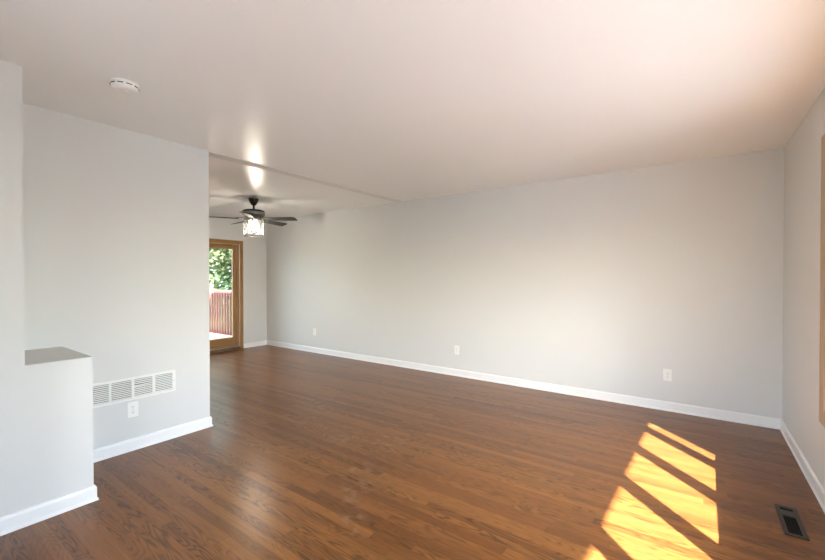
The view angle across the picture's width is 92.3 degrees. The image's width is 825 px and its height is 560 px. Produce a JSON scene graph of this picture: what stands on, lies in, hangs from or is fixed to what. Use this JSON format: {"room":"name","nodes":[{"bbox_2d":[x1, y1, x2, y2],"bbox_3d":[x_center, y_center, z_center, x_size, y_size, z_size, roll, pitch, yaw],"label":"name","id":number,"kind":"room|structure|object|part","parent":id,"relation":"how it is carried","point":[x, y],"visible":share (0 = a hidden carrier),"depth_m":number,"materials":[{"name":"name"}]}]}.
{"room":"empty living room","nodes":[
{"label":"empty living room","id":0,"kind":"room"},
{"bbox_2d":[0,59,93,516],"bbox_3d":[-2.436,0.090,1.504,1.310,2.440,1.995,0,1,36],"label":"wall","id":1,"kind":"structure","parent":0,"point":[46,394],"depth_m":2.10,"materials":[{"name":"white paint"}]},
{"bbox_2d":[0,416,212,535],"bbox_3d":[-2.256,1.261,1.960,1.117,0.090,3.274,0,1,-3],"label":"baseboard","id":2,"kind":"structure","parent":1,"relation":"attached to","point":[9,523],"depth_m":2.32,"materials":[{"name":"white paint"}]},
{"bbox_2d":[22,103,209,448],"bbox_3d":[-2.723,0.083,2.328,0.120,2.440,2.997,0,1,36],"label":"wall","id":3,"kind":"structure","parent":0,"point":[116,220],"depth_m":2.96,"materials":[{"name":"white paint"}]},
{"bbox_2d":[127,401,137,417],"bbox_3d":[-2.141,0.984,3.035,0.008,0.117,0.072,0,1,36],"label":"wall outlet","id":4,"kind":"object","parent":3,"relation":"attached to","point":[132,407],"visible":1,"depth_m":3.03,"materials":[{"name":"white plastic"}]},
{"bbox_2d":[93,370,175,408],"bbox_3d":[-2.138,0.824,3.035,0.010,0.175,0.607,0,1,36],"label":"air vent","id":5,"kind":"object","parent":3,"relation":"in","point":[132,388],"visible":0.78,"depth_m":3.03,"materials":[{"name":"white metal"}]},
{"bbox_2d":[209,213,266,342],"bbox_3d":[-4.627,0.057,5.457,0.120,2.440,5.854,0,1,36],"label":"wall","id":6,"kind":"structure","parent":0,"point":[255,247],"depth_m":7.53,"materials":[{"name":"white paint"}]},
{"bbox_2d":[209,238,243,353],"bbox_3d":[-3.739,0.265,6.668,0.130,2.000,1.853,0,1,36],"label":"door","id":7,"kind":"structure","parent":6,"relation":"in","point":[236,341],"depth_m":7.26,"materials":[{"name":"brown wood"}]},
{"bbox_3d":[-3.482,0.270,6.970,0.040,1.865,0.654,0,1,36],"label":"rail","id":8,"kind":"part","parent":7,"relation":"part of","materials":[{"name":"brown wood"}]},
{"bbox_3d":[-3.738,1.240,6.676,0.130,0.050,1.723,0,1,36],"label":"sill","id":9,"kind":"part","parent":7,"relation":"part of","materials":[{"name":"brown wood"}]},
{"bbox_3d":[-3.482,0.270,6.970,0.042,1.865,0.904,0,1,36],"label":"panel","id":10,"kind":"part","parent":7,"relation":"part of","materials":[{"name":"brown wood"}]},
{"bbox_2d":[244,340,266,347],"bbox_3d":[-3.006,1.212,7.600,0.019,0.090,0.501,0,1,36],"label":"baseboard","id":11,"kind":"structure","parent":6,"relation":"attached to","point":[264,342],"depth_m":7.59,"materials":[{"name":"white paint"}]},
{"bbox_2d":[0,0,824,219],"bbox_3d":[-1.541,-1.221,3.226,7.724,0.150,6.094,0,1,36],"label":"ceiling","id":12,"kind":"structure","parent":0,"point":[402,100],"depth_m":2.29,"materials":[{"name":"white paint"}]},
{"bbox_2d":[109,78,139,94],"bbox_3d":[-1.661,-1.115,2.288,0.142,0.045,0.142,0,1,36],"label":"smoke detector","id":13,"kind":"object","parent":12,"relation":"attached to","point":[124,86],"visible":1,"depth_m":2.25,"materials":[{"name":"white plastic"}]},
{"bbox_2d":[209,198,297,236],"bbox_3d":[-2.281,-0.896,5.680,1.197,0.542,1.218,0,1,36],"label":"ceiling fan","id":14,"kind":"object","parent":12,"relation":"hanging from","point":[253,215],"visible":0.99,"depth_m":5.60,"materials":[{"name":"black metal"}]},
{"bbox_3d":[-2.630,-0.871,5.453,0.434,0.037,0.134,0,1,-32],"label":"blade","id":15,"kind":"part","parent":14,"relation":"part of","materials":[{"name":"brown wood"}]},
{"bbox_3d":[-2.190,-0.869,5.240,0.134,0.037,0.434,0,1,-14],"label":"blade","id":16,"kind":"part","parent":14,"relation":"part of","materials":[{"name":"brown wood"}]},
{"bbox_3d":[-2.081,-0.876,6.022,0.134,0.037,0.434,0,1,22],"label":"blade","id":17,"kind":"part","parent":14,"relation":"part of","materials":[{"name":"brown wood"}]},
{"bbox_3d":[-1.851,-0.872,5.591,0.434,0.037,0.134,0,1,4],"label":"blade","id":18,"kind":"part","parent":14,"relation":"part of","materials":[{"name":"brown wood"}]},
{"bbox_2d":[209,151,402,202],"bbox_3d":[-1.020,-1.157,4.698,0.125,0.005,2.858,0,1,36],"label":"trim","id":19,"kind":"structure","parent":12,"relation":"attached to","point":[212,154],"depth_m":4.29,"materials":[{"name":"white paint"}]},
{"bbox_2d":[0,345,824,559],"bbox_3d":[-1.540,1.354,3.248,7.724,0.120,6.094,0,1,36],"label":"floor","id":20,"kind":"structure","parent":0,"point":[304,455],"depth_m":2.62,"materials":[{"name":"brown wood"}]},
{"bbox_2d":[774,504,809,540],"bbox_3d":[2.046,1.299,2.143,0.094,0.006,0.332,0,1,36],"label":"floor vent","id":21,"kind":"object","parent":20,"relation":"in","point":[792,525],"visible":1,"depth_m":2.13,"materials":[{"name":"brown metal"}]},
{"bbox_2d":[267,148,783,418],"bbox_3d":[0.204,0.052,5.662,7.724,2.440,0.120,0,1,36],"label":"wall","id":22,"kind":"structure","parent":0,"point":[609,282],"depth_m":4.44,"materials":[{"name":"white paint"}]},
{"bbox_2d":[454,346,458,354],"bbox_3d":[0.594,0.929,5.311,0.072,0.117,0.008,0,1,36],"label":"wall outlet","id":23,"kind":"object","parent":22,"relation":"attached to","point":[456,348],"visible":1,"depth_m":5.31,"materials":[{"name":"white plastic"}]},
{"bbox_2d":[267,340,780,429],"bbox_3d":[0.164,1.227,5.616,7.484,0.090,0.019,0,1,36],"label":"baseboard","id":24,"kind":"structure","parent":22,"relation":"attached to","point":[762,421],"depth_m":4.45,"materials":[{"name":"white paint"}]},
{"bbox_2d":[663,369,671,380],"bbox_3d":[2.523,0.933,3.922,0.072,0.117,0.008,0,1,36],"label":"wall outlet","id":25,"kind":"object","parent":22,"relation":"attached to","point":[667,373],"visible":1,"depth_m":3.92,"materials":[{"name":"white plastic"}]},
{"bbox_2d":[782,87,824,489],"bbox_3d":[1.546,0.092,1.017,0.120,2.440,5.854,0,1,36],"label":"wall","id":26,"kind":"structure","parent":0,"point":[802,152],"depth_m":2.75,"materials":[{"name":"white paint"}]},
{"bbox_2d":[780,419,824,512],"bbox_3d":[1.490,1.267,1.067,0.019,0.090,5.854,0,1,36],"label":"baseboard","id":27,"kind":"structure","parent":26,"relation":"attached to","point":[818,490],"depth_m":2.65,"materials":[{"name":"white paint"}]},
{"bbox_2d":[819,134,824,427],"bbox_3d":[1.667,0.007,0.920,0.489,1.688,3.206,0,1,36],"label":"window","id":28,"kind":"structure","parent":26,"relation":"in","point":[822,234],"depth_m":2.30,"materials":[{"name":"brown wood"}]},
{"label":"outside","id":29,"kind":"structure","parent":0,"visible":0},
{"bbox_2d":[213,298,231,330],"bbox_3d":[-0.568,1.901,3.506,85.000,0.020,85.000,0,1,36],"label":"ground","id":30,"kind":"structure","parent":29,"point":[223,298],"depth_m":18.12,"materials":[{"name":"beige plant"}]},
{"bbox_2d":[209,248,231,325],"bbox_3d":[-6.103,-0.823,14.495,3.416,5.451,4.880,0,1,-7],"label":"leafy tree","id":31,"kind":"object","parent":30,"relation":"on","point":[220,256],"visible":0.06,"depth_m":13.74,"materials":[{"name":"green plant"}]},
{"bbox_2d":[209,253,231,312],"bbox_3d":[-9.854,-1.729,18.800,5.444,7.190,5.696,0,1,36],"label":"leafy tree","id":32,"kind":"object","parent":30,"relation":"on","point":[227,282],"visible":0.05,"depth_m":19.65,"materials":[{"name":"green plant"}]},
{"bbox_2d":[210,332,231,339],"bbox_3d":[-5.739,1.640,7.963,4.597,0.430,4.999,0,1,36],"label":"deck","id":33,"kind":"object","parent":30,"relation":"on","point":[212,335],"depth_m":10.02,"materials":[{"name":"white wood"}]},
{"bbox_2d":[209,290,231,335],"bbox_3d":[-4.421,0.823,9.786,4.400,1.170,0.150,0,1,36],"label":"deck railing","id":34,"kind":"object","parent":33,"relation":"on","point":[213,304],"visible":0.18,"depth_m":10.03,"materials":[{"name":"wood"}]},
{"bbox_3d":[-4.434,0.329,9.765,4.360,0.100,0.038,0,1,36],"label":"rail","id":35,"kind":"part","parent":34,"relation":"part of","materials":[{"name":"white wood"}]},
{"bbox_3d":[-4.418,0.258,9.785,4.400,0.040,0.140,0,1,36],"label":"cap rail","id":36,"kind":"part","parent":34,"relation":"part of","materials":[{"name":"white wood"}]}
]}

